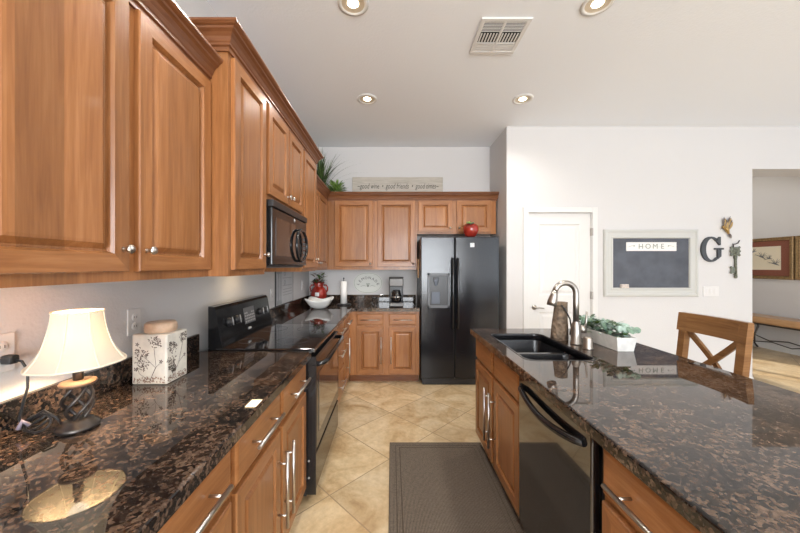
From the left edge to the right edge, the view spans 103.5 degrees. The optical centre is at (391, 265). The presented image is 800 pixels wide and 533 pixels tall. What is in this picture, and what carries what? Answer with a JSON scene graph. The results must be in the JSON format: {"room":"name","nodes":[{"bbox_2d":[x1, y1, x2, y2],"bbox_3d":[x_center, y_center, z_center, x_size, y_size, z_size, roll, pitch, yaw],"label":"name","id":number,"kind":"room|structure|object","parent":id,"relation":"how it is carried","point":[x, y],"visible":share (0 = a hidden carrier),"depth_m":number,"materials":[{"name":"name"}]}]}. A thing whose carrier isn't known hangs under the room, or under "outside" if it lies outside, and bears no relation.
{"room":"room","nodes":[
{"label":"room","id":0,"kind":"room"},
{"bbox_2d":[0,0,308,401],"bbox_3d":[-1.230,-0.125,-0.075,0.150,3.070,9.250,0,0,0],"label":"wall","id":1,"kind":"structure","parent":0,"point":[24,311],"depth_m":1.36,"materials":[{"name":"white paint"}]},
{"bbox_2d":[0,332,14,372],"bbox_3d":[-1.149,0.258,0.925,0.011,0.116,0.072,0,0,0],"label":"outlet","id":2,"kind":"object","parent":1,"relation":"attached to","point":[7,340],"visible":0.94,"depth_m":0.94,"materials":[{"name":"white plastic"}]},
{"bbox_2d":[0,341,8,352],"bbox_3d":[-1.146,0.238,0.925,0.004,0.032,0.032,0,0,0],"label":"socket","id":3,"kind":"object","parent":2,"relation":"attached to","point":[4,345],"depth_m":0.93,"materials":[{"name":"white plastic"}]},
{"bbox_2d":[0,334,198,437],"bbox_3d":[-1.143,0.450,1.128,0.021,0.100,1.456,0,0,0],"label":"backsplash","id":4,"kind":"structure","parent":1,"relation":"attached to","point":[112,376],"depth_m":1.06,"materials":[{"name":"brown stone"}]},
{"bbox_2d":[0,0,210,287],"bbox_3d":[-0.974,-0.408,0.993,0.361,0.913,0.906,0,0,0],"label":"upper cabinet","id":5,"kind":"object","parent":1,"relation":"attached to","point":[105,123],"visible":0.99,"depth_m":0.88,"materials":[{"name":"brown wood"}]},
{"bbox_2d":[129,0,222,79],"bbox_3d":[-0.810,-0.893,0.994,0.070,0.106,0.907,0,0,0],"label":"crown molding","id":6,"kind":"structure","parent":5,"relation":"attached to","point":[168,17],"depth_m":1.21,"materials":[{"name":"brown wood"}]},
{"bbox_2d":[127,308,140,335],"bbox_3d":[-1.149,0.248,1.405,0.011,0.116,0.072,0,0,0],"label":"outlet","id":7,"kind":"object","parent":1,"relation":"attached to","point":[133,315],"visible":0.99,"depth_m":1.40,"materials":[{"name":"white plastic"}]},
{"bbox_2d":[132,314,137,320],"bbox_3d":[-1.146,0.228,1.405,0.004,0.032,0.032,0,0,0],"label":"socket","id":8,"kind":"object","parent":7,"relation":"attached to","point":[134,316],"depth_m":1.40,"materials":[{"name":"white plastic"}]},
{"bbox_2d":[132,322,137,329],"bbox_3d":[-1.146,0.268,1.405,0.004,0.032,0.032,0,0,0],"label":"socket","id":9,"kind":"object","parent":7,"relation":"attached to","point":[134,324],"depth_m":1.40,"materials":[{"name":"white plastic"}]},
{"bbox_2d":[208,52,270,275],"bbox_3d":[-0.928,-0.476,1.655,0.452,1.048,0.413,0,0,0],"label":"upper cabinet","id":10,"kind":"object","parent":1,"relation":"attached to","point":[238,107],"visible":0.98,"depth_m":1.49,"materials":[{"name":"brown wood"}]},
{"bbox_2d":[188,17,323,164],"bbox_3d":[-0.918,-1.037,2.269,0.469,0.106,1.781,0,0,0],"label":"crown molding","id":11,"kind":"structure","parent":10,"relation":"on","point":[224,34],"depth_m":1.63,"materials":[{"name":"brown wood"}]},
{"bbox_2d":[270,289,273,300],"bbox_3d":[-1.149,0.275,3.020,0.011,0.116,0.072,0,0,0],"label":"outlet","id":12,"kind":"object","parent":1,"relation":"attached to","point":[271,290],"visible":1,"depth_m":3.00,"materials":[{"name":"white plastic"}]},
{"bbox_2d":[266,102,302,214],"bbox_3d":[-0.928,-0.703,2.247,0.452,0.595,0.766,0,0,0],"label":"upper cabinet","id":13,"kind":"object","parent":1,"relation":"attached to","point":[284,153],"visible":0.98,"depth_m":2.13,"materials":[{"name":"brown wood"}]},
{"bbox_2d":[266,199,307,267],"bbox_3d":[-0.907,-0.193,2.249,0.456,0.410,0.754,0,0,0],"label":"microwave","id":14,"kind":"object","parent":13,"relation":"attached to","point":[286,237],"visible":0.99,"depth_m":2.09,"materials":[{"name":"black"}]},
{"bbox_2d":[264,150,318,271],"bbox_3d":[-0.928,-0.476,2.861,0.452,1.048,0.458,0,0,0],"label":"upper cabinet","id":15,"kind":"object","parent":1,"relation":"attached to","point":[309,167],"visible":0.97,"depth_m":2.81,"materials":[{"name":"brown wood"}]},
{"bbox_2d":[315,190,326,269],"bbox_3d":[-0.974,-0.408,3.584,0.361,0.913,0.982,0,0,0],"label":"upper cabinet","id":16,"kind":"object","parent":1,"relation":"attached to","point":[321,200],"visible":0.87,"depth_m":3.70,"materials":[{"name":"brown wood"}]},
{"bbox_2d":[270,295,415,318],"bbox_3d":[-0.411,0.450,3.526,1.486,0.100,1.747,0,0,0],"label":"backsplash","id":17,"kind":"structure","parent":1,"relation":"attached to","point":[276,311],"depth_m":4.38,"materials":[{"name":"brown stone"}]},
{"bbox_2d":[317,147,365,185],"bbox_3d":[-0.717,-1.250,4.047,0.931,0.765,0.596,0,0,0],"label":"potted grass","id":18,"kind":"object","parent":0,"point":[320,166],"depth_m":4.15,"materials":[{"name":"green plant"}]},
{"bbox_2d":[309,147,489,302],"bbox_3d":[0.107,-0.125,4.475,2.525,3.070,0.150,0,0,0],"label":"wall","id":19,"kind":"structure","parent":0,"point":[462,169],"depth_m":4.40,"materials":[{"name":"white paint"}]},
{"bbox_2d":[353,272,382,292],"bbox_3d":[-0.335,0.235,4.389,0.410,0.290,0.018,0,0,0],"label":"wall plaque","id":20,"kind":"object","parent":19,"relation":"attached to","point":[367,282],"visible":1,"depth_m":4.38,"materials":[{"name":"white ceramic"}]},
{"bbox_2d":[327,201,416,269],"bbox_3d":[-0.261,-0.408,4.212,1.166,0.913,0.375,0,0,0],"label":"upper cabinet","id":21,"kind":"object","parent":19,"relation":"attached to","point":[361,235],"visible":1,"depth_m":4.06,"materials":[{"name":"brown wood"}]},
{"bbox_2d":[327,179,346,191],"bbox_3d":[-0.743,-1.015,4.179,0.400,0.296,0.404,0,0,0],"label":"bushy plant","id":22,"kind":"object","parent":21,"relation":"on","point":[334,186],"visible":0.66,"depth_m":4.10,"materials":[{"name":"green plant"}]},
{"bbox_2d":[352,177,442,191],"bbox_3d":[0.077,-1.085,4.340,1.245,0.275,0.024,0,0,0],"label":"wooden sign","id":23,"kind":"object","parent":19,"relation":"attached to","point":[359,184],"visible":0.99,"depth_m":4.33,"materials":[{"name":"brown wood"}]},
{"bbox_2d":[317,175,498,200],"bbox_3d":[0.285,-0.893,3.781,2.415,0.106,0.912,0,0,-8],"label":"crown molding","id":24,"kind":"structure","parent":19,"relation":"attached to","point":[322,188],"depth_m":4.05,"materials":[{"name":"brown wood"}]},
{"bbox_2d":[417,201,495,235],"bbox_3d":[0.835,-0.640,4.212,1.021,0.450,0.375,0,0,0],"label":"upper cabinet","id":25,"kind":"object","parent":19,"relation":"attached to","point":[434,218],"visible":1,"depth_m":4.06,"materials":[{"name":"brown wood"}]},
{"bbox_2d":[490,132,502,328],"bbox_3d":[1.425,-0.125,4.135,0.120,3.070,0.530,0,0,0],"label":"wall","id":26,"kind":"structure","parent":0,"point":[496,149],"depth_m":4.00,"materials":[{"name":"white paint"}]},
{"bbox_2d":[207,0,799,146],"bbox_3d":[2.600,-1.710,1.750,8.000,0.100,12.900,0,0,0],"label":"ceiling","id":27,"kind":"structure","parent":0,"point":[632,63],"depth_m":2.61,"materials":[{"name":"white paint"}]},
{"bbox_2d":[337,0,368,15],"bbox_3d":[-0.246,-1.655,1.990,0.196,0.010,0.196,0,0,0],"label":"recessed light","id":28,"kind":"object","parent":27,"relation":"in","point":[349,7],"visible":1,"depth_m":2.01,"materials":[{"name":"white paint"}]},
{"bbox_2d":[357,94,376,104],"bbox_3d":[-0.246,-1.655,3.130,0.196,0.010,0.196,0,0,0],"label":"recessed light","id":29,"kind":"object","parent":27,"relation":"in","point":[367,99],"visible":1,"depth_m":3.12,"materials":[{"name":"white paint"}]},
{"bbox_2d":[469,17,532,53],"bbox_3d":[0.770,-1.654,2.275,0.340,0.012,0.350,0,0,0],"label":"ceiling vent","id":30,"kind":"object","parent":27,"relation":"in","point":[494,35],"visible":1,"depth_m":2.25,"materials":[{"name":"white metal"}]},
{"bbox_2d":[512,94,533,104],"bbox_3d":[1.300,-1.655,3.130,0.196,0.010,0.196,0,0,0],"label":"recessed light","id":31,"kind":"object","parent":27,"relation":"in","point":[523,98],"visible":1,"depth_m":3.13,"materials":[{"name":"white paint"}]},
{"bbox_2d":[580,0,615,15],"bbox_3d":[1.300,-1.655,1.990,0.196,0.010,0.196,0,0,0],"label":"recessed light","id":32,"kind":"object","parent":27,"relation":"in","point":[588,7],"visible":1,"depth_m":2.01,"materials":[{"name":"white paint"}]},
{"bbox_2d":[289,346,799,532],"bbox_3d":[2.600,1.460,1.750,8.000,0.100,12.900,0,0,0],"label":"floor","id":33,"kind":"structure","parent":0,"point":[352,495],"depth_m":2.65,"materials":[{"name":"tile"}]},
{"bbox_2d":[158,451,233,532],"bbox_3d":[-0.803,0.976,0.749,0.702,0.868,0.498,0,0,0],"label":"base cabinet","id":34,"kind":"object","parent":33,"relation":"on","point":[207,509],"visible":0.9,"depth_m":0.85,"materials":[{"name":"brown wood"}]},
{"bbox_2d":[228,364,310,532],"bbox_3d":[-0.803,0.976,1.428,0.702,0.868,0.856,0,0,0],"label":"base cabinet","id":35,"kind":"object","parent":33,"relation":"on","point":[268,462],"visible":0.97,"depth_m":1.32,"materials":[{"name":"brown wood"}]},
{"bbox_2d":[0,334,310,532],"bbox_3d":[-0.815,0.470,1.128,0.678,0.141,1.456,0,0,0],"label":"countertop","id":36,"kind":"structure","parent":35,"relation":"on","point":[152,446],"depth_m":0.89,"materials":[{"name":"brown stone"}]},
{"bbox_2d":[0,308,126,435],"bbox_3d":[-0.982,0.318,0.957,0.231,0.361,0.272,0,0,42],"label":"table lamp","id":37,"kind":"object","parent":36,"relation":"on","point":[76,341],"visible":1,"depth_m":0.93,"materials":[{"name":"white fabric"}]},
{"bbox_2d":[132,319,186,383],"bbox_3d":[-1.020,0.371,1.390,0.148,0.256,0.137,0,0,0],"label":"canister","id":38,"kind":"object","parent":36,"relation":"on","point":[159,353],"visible":1,"depth_m":1.32,"materials":[{"name":"white ceramic"}]},
{"bbox_2d":[133,368,185,383],"bbox_3d":[-1.017,0.480,1.387,0.141,0.033,0.128,0,0,0],"label":"print","id":39,"kind":"object","parent":38,"relation":"attached to","point":[138,377],"depth_m":1.32},
{"bbox_2d":[207,295,343,495],"bbox_3d":[-0.755,0.825,2.252,0.740,1.170,0.793,0,0,0],"label":"range","id":40,"kind":"object","parent":33,"relation":"on","point":[245,324],"visible":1,"depth_m":2.05,"materials":[{"name":"black metal"}]},
{"bbox_2d":[208,324,337,352],"bbox_3d":[-0.771,0.501,2.253,0.633,0.027,0.790,0,0,0],"label":"cooktop","id":41,"kind":"object","parent":40,"relation":"in","point":[267,337],"depth_m":2.09,"materials":[{"name":"black glass"}]},
{"bbox_2d":[335,321,346,403],"bbox_3d":[-0.803,0.976,2.976,0.702,0.868,0.648,0,0,0],"label":"base cabinet","id":42,"kind":"object","parent":33,"relation":"on","point":[341,352],"visible":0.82,"depth_m":3.06,"materials":[{"name":"brown wood"}]},
{"bbox_2d":[343,315,352,388],"bbox_3d":[-0.803,0.976,3.850,0.702,0.868,1.097,0,0,0],"label":"base cabinet","id":43,"kind":"object","parent":33,"relation":"on","point":[346,362],"visible":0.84,"depth_m":3.46,"materials":[{"name":"brown wood"}]},
{"bbox_2d":[270,295,419,329],"bbox_3d":[-0.411,0.470,3.526,1.486,0.141,1.747,0,0,0],"label":"countertop","id":44,"kind":"structure","parent":43,"relation":"on","point":[297,311],"depth_m":3.71,"materials":[{"name":"brown stone"}]},
{"bbox_2d":[275,272,292,306],"bbox_3d":[-1.147,0.205,3.370,0.012,0.390,0.544,0,0,0],"label":"window","id":45,"kind":"structure","parent":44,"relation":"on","point":[283,280],"depth_m":3.32,"materials":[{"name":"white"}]},
{"bbox_2d":[277,274,279,300],"bbox_3d":[-1.143,0.215,3.196,0.001,0.270,0.113,0,0,0],"label":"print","id":46,"kind":"object","parent":45,"relation":"attached to","point":[278,275],"depth_m":3.17},
{"bbox_2d":[283,272,291,294],"bbox_3d":[-1.145,0.182,3.450,0.007,0.255,0.300,0,0,0],"label":"window blind","id":47,"kind":"object","parent":45,"relation":"attached to","point":[287,276],"depth_m":3.45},
{"bbox_2d":[309,272,327,298],"bbox_3d":[-0.975,0.290,4.193,0.256,0.417,0.275,0,0,0],"label":"jar","id":48,"kind":"object","parent":44,"relation":"on","point":[318,291],"visible":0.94,"depth_m":4.14,"materials":[{"name":"red ceramic"}]},
{"bbox_2d":[311,272,325,282],"bbox_3d":[-0.975,0.168,4.193,0.256,0.172,0.275,0,0,0],"label":"greenery","id":49,"kind":"object","parent":48,"relation":"on","point":[314,281],"depth_m":4.17,"materials":[{"name":"green plant"}]},
{"bbox_2d":[311,282,326,298],"bbox_3d":[-0.975,0.355,4.200,0.216,0.288,0.216,0,0,0],"label":"pot","id":50,"kind":"object","parent":48,"relation":"on","point":[318,291],"depth_m":4.13,"materials":[{"name":"red ceramic"}]},
{"bbox_2d":[305,296,333,308],"bbox_3d":[-0.855,0.435,3.720,0.303,0.128,0.303,0,0,0],"label":"bowl","id":51,"kind":"object","parent":44,"relation":"on","point":[314,302],"visible":1,"depth_m":3.62,"materials":[{"name":"white ceramic"}]},
{"bbox_2d":[337,278,350,305],"bbox_3d":[-0.620,0.323,4.050,0.184,0.352,0.184,0,0,0],"label":"paper towel holder","id":52,"kind":"object","parent":44,"relation":"on","point":[343,283],"visible":1,"depth_m":4.01,"materials":[{"name":"black"}]},
{"bbox_2d":[389,277,403,306],"bbox_3d":[0.052,0.319,3.912,0.180,0.361,0.216,0,0,0],"label":"coffee maker","id":53,"kind":"object","parent":44,"relation":"on","point":[395,283],"visible":1,"depth_m":3.84,"materials":[{"name":"black"}]},
{"bbox_2d":[349,312,418,380],"bbox_3d":[-0.096,0.976,4.059,0.847,0.868,0.680,0,0,0],"label":"base cabinet","id":54,"kind":"object","parent":33,"relation":"on","point":[384,346],"visible":0.98,"depth_m":3.77,"materials":[{"name":"brown wood"}]},
{"bbox_2d":[389,442,525,532],"bbox_3d":[0.344,1.405,1.677,0.723,0.010,1.655,0,0,0],"label":"rug","id":55,"kind":"object","parent":33,"relation":"on","point":[435,487],"visible":0.98,"depth_m":1.95,"materials":[{"name":"brown fabric"}]},
{"bbox_2d":[417,237,498,383],"bbox_3d":[0.802,0.526,4.017,0.924,1.756,0.726,0,0,0],"label":"refrigerator","id":56,"kind":"object","parent":33,"relation":"on","point":[458,280],"visible":0.97,"depth_m":3.71,"materials":[{"name":"black metal"}]},
{"bbox_2d":[417,259,418,277],"bbox_3d":[0.336,0.030,4.040,0.019,0.240,0.040,0,0,0],"label":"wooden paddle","id":57,"kind":"object","parent":56,"relation":"hanging from","point":[417,259],"visible":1,"depth_m":4.02,"materials":[{"name":"brown wood"}]},
{"bbox_2d":[463,221,478,236],"bbox_3d":[0.968,-0.452,3.859,0.190,0.198,0.210,0,0,0],"label":"apple ornament","id":58,"kind":"object","parent":56,"relation":"on","point":[470,229],"visible":0.94,"depth_m":3.80,"materials":[{"name":"red ceramic"}]},
{"bbox_2d":[476,339,569,515],"bbox_3d":[0.951,0.976,2.054,0.688,0.868,0.873,0,0,0],"label":"base cabinet","id":59,"kind":"object","parent":33,"relation":"on","point":[497,393],"visible":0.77,"depth_m":1.91,"materials":[{"name":"brown wood"}]},
{"bbox_2d":[470,329,799,532],"bbox_3d":[1.117,0.520,1.464,0.977,0.041,2.127,0,0,0],"label":"countertop","id":60,"kind":"structure","parent":59,"relation":"on","point":[721,447],"depth_m":0.99,"materials":[{"name":"brown stone"}]},
{"bbox_2d":[490,333,595,360],"bbox_3d":[0.905,0.620,1.995,0.394,0.244,0.674,0,0,0],"label":"sink","id":61,"kind":"object","parent":60,"relation":"in","point":[529,346],"visible":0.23,"depth_m":2.21,"materials":[{"name":"black"}]},
{"bbox_2d":[499,340,563,352],"bbox_3d":[0.905,0.642,2.147,0.388,0.200,0.365,0,0,0],"label":"basin","id":62,"kind":"object","parent":61,"relation":"in","point":[519,346],"depth_m":2.32,"materials":[{"name":"black metal"}]},
{"bbox_2d":[521,354,579,359],"bbox_3d":[0.905,0.627,1.800,0.388,0.170,0.277,0,0,0],"label":"basin","id":63,"kind":"object","parent":61,"relation":"in","point":[529,356],"depth_m":1.93,"materials":[{"name":"black metal"}]},
{"bbox_2d":[550,301,570,340],"bbox_3d":[1.141,0.371,2.143,0.110,0.256,0.124,0,0,0],"label":"ornament","id":64,"kind":"object","parent":60,"relation":"on","point":[559,326],"visible":0.94,"depth_m":2.11,"materials":[{"name":"brown wood"}]},
{"bbox_2d":[547,280,587,344],"bbox_3d":[1.121,0.295,2.020,0.253,0.407,0.068,0,0,0],"label":"faucet","id":65,"kind":"object","parent":60,"relation":"on","point":[577,328],"visible":1,"depth_m":2.00,"materials":[{"name":"silver metal"}]},
{"bbox_2d":[583,336,592,349],"bbox_3d":[1.182,0.463,1.900,0.056,0.073,0.056,0,0,0],"label":"air gap cap","id":66,"kind":"object","parent":60,"relation":"on","point":[587,340],"visible":1,"depth_m":1.88,"materials":[{"name":"silver metal"}]},
{"bbox_2d":[579,314,640,350],"bbox_3d":[1.365,0.416,2.038,0.189,0.165,0.499,0,0,0],"label":"planter","id":67,"kind":"object","parent":60,"relation":"on","point":[603,334],"visible":0.96,"depth_m":1.92,"materials":[{"name":"white wood"}]},
{"bbox_2d":[518,376,604,532],"bbox_3d":[0.938,0.977,1.308,0.674,0.866,0.610,0,0,0],"label":"dishwasher","id":68,"kind":"object","parent":33,"relation":"on","point":[561,465],"visible":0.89,"depth_m":1.24,"materials":[{"name":"black"}]},
{"bbox_2d":[601,448,700,532],"bbox_3d":[0.951,0.976,0.735,0.688,0.868,0.529,0,0,0],"label":"base cabinet","id":69,"kind":"object","parent":33,"relation":"on","point":[629,505],"visible":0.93,"depth_m":0.85,"materials":[{"name":"brown wood"}]},
{"bbox_2d":[676,312,754,377],"bbox_3d":[1.624,0.851,1.805,0.498,1.118,0.392,0,0,0],"label":"counter stool","id":70,"kind":"object","parent":33,"relation":"on","point":[741,333],"visible":0.25,"depth_m":1.77,"materials":[{"name":"brown wood"}]},
{"bbox_2d":[752,313,799,348],"bbox_3d":[6.165,1.114,5.100,0.390,0.577,1.700,0,0,0],"label":"bench","id":71,"kind":"object","parent":33,"relation":"on","point":[759,319],"visible":0.54,"depth_m":4.96,"materials":[{"name":"brown wood"}]},
{"bbox_2d":[503,127,799,376],"bbox_3d":[3.882,-0.125,3.910,5.035,3.070,0.320,0,0,0],"label":"wall","id":72,"kind":"structure","parent":0,"point":[635,177],"depth_m":3.75,"materials":[{"name":"white paint"}]},
{"bbox_2d":[523,207,597,328],"bbox_3d":[1.999,0.356,3.801,0.882,2.107,0.138,0,0,0],"label":"trim","id":73,"kind":"structure","parent":72,"relation":"attached to","point":[593,211],"depth_m":3.73,"materials":[{"name":"white paint"}]},
{"bbox_2d":[529,213,592,328],"bbox_3d":[2.005,0.385,3.760,0.758,2.031,0.090,0,0,0],"label":"door","id":74,"kind":"structure","parent":72,"relation":"in","point":[559,243],"depth_m":3.77,"materials":[{"name":"white paint"}]},
{"bbox_2d":[603,229,698,296],"bbox_3d":[3.068,-0.035,3.732,1.113,0.794,0.034,0,0,0],"label":"chalkboard","id":75,"kind":"object","parent":72,"relation":"attached to","point":[647,273],"visible":1,"depth_m":3.74,"materials":[{"name":"grey wood"}]},
{"bbox_2d":[620,284,628,287],"bbox_3d":[2.745,0.237,3.721,0.090,0.044,0.032,0,0,0],"label":"eraser","id":76,"kind":"object","parent":75,"relation":"on","point":[621,285],"visible":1,"depth_m":3.71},
{"bbox_2d":[626,242,675,250],"bbox_3d":[3.071,-0.230,3.731,0.593,0.104,0.012,0,0,0],"label":"banner","id":77,"kind":"object","parent":75,"relation":"attached to","point":[630,246],"visible":1,"depth_m":3.73,"materials":[{"name":"white paper"}]},
{"bbox_2d":[703,286,718,295],"bbox_3d":[3.792,0.301,3.744,0.185,0.118,0.010,0,0,0],"label":"light switch","id":78,"kind":"object","parent":72,"relation":"attached to","point":[707,290],"visible":1,"depth_m":3.74,"materials":[{"name":"white plastic"}]},
{"bbox_2d":[700,237,723,261],"bbox_3d":[3.797,-0.198,3.738,0.266,0.300,0.020,0,0,0],"label":"letter","id":79,"kind":"object","parent":72,"relation":"attached to","point":[703,245],"visible":1,"depth_m":3.73,"materials":[{"name":"grey metal"}]},
{"bbox_2d":[720,217,732,237],"bbox_3d":[3.959,-0.456,3.725,0.144,0.268,0.043,0,0,0],"label":"hummingbird","id":80,"kind":"object","parent":72,"relation":"attached to","point":[728,224],"visible":1,"depth_m":3.72,"materials":[{"name":"brown metal"}]},
{"bbox_2d":[730,240,740,277],"bbox_3d":[4.072,-0.079,3.736,0.133,0.457,0.036,0,0,0],"label":"ornament","id":81,"kind":"object","parent":72,"relation":"hanging from","point":[735,251],"visible":1,"depth_m":3.73,"materials":[{"name":"metal"}]},
{"bbox_2d":[752,177,799,349],"bbox_3d":[6.475,-0.125,1.750,0.150,3.070,12.900,0,0,0],"label":"wall","id":82,"kind":"structure","parent":0,"point":[775,200],"depth_m":5.24,"materials":[{"name":"white paint"}]},
{"bbox_2d":[752,236,794,279],"bbox_3d":[6.379,-0.128,5.400,0.040,0.695,0.800,0,0,0],"label":"framed picture","id":83,"kind":"object","parent":82,"relation":"attached to","point":[772,258],"visible":0.88,"depth_m":5.26,"materials":[{"name":"gold metal"}]},
{"bbox_2d":[752,246,780,269],"bbox_3d":[6.383,-0.133,5.400,0.001,0.395,0.460,0,0,0],"label":"print","id":84,"kind":"object","parent":83,"relation":"attached to","point":[763,257],"depth_m":5.37,"materials":[{"name":"beige paper"}]},
{"bbox_2d":[753,342,799,355],"bbox_3d":[6.393,1.365,5.650,0.014,0.090,4.900,0,0,0],"label":"baseboard","id":85,"kind":"structure","parent":82,"relation":"attached to","point":[760,344],"depth_m":5.21,"materials":[{"name":"white paint"}]},
{"bbox_2d":[795,236,799,279],"bbox_3d":[6.379,-0.128,4.577,0.040,0.695,0.795,0,0,0],"label":"framed picture","id":86,"kind":"object","parent":82,"relation":"attached to","point":[797,238],"visible":1,"depth_m":4.95,"materials":[{"name":"brown wood"}]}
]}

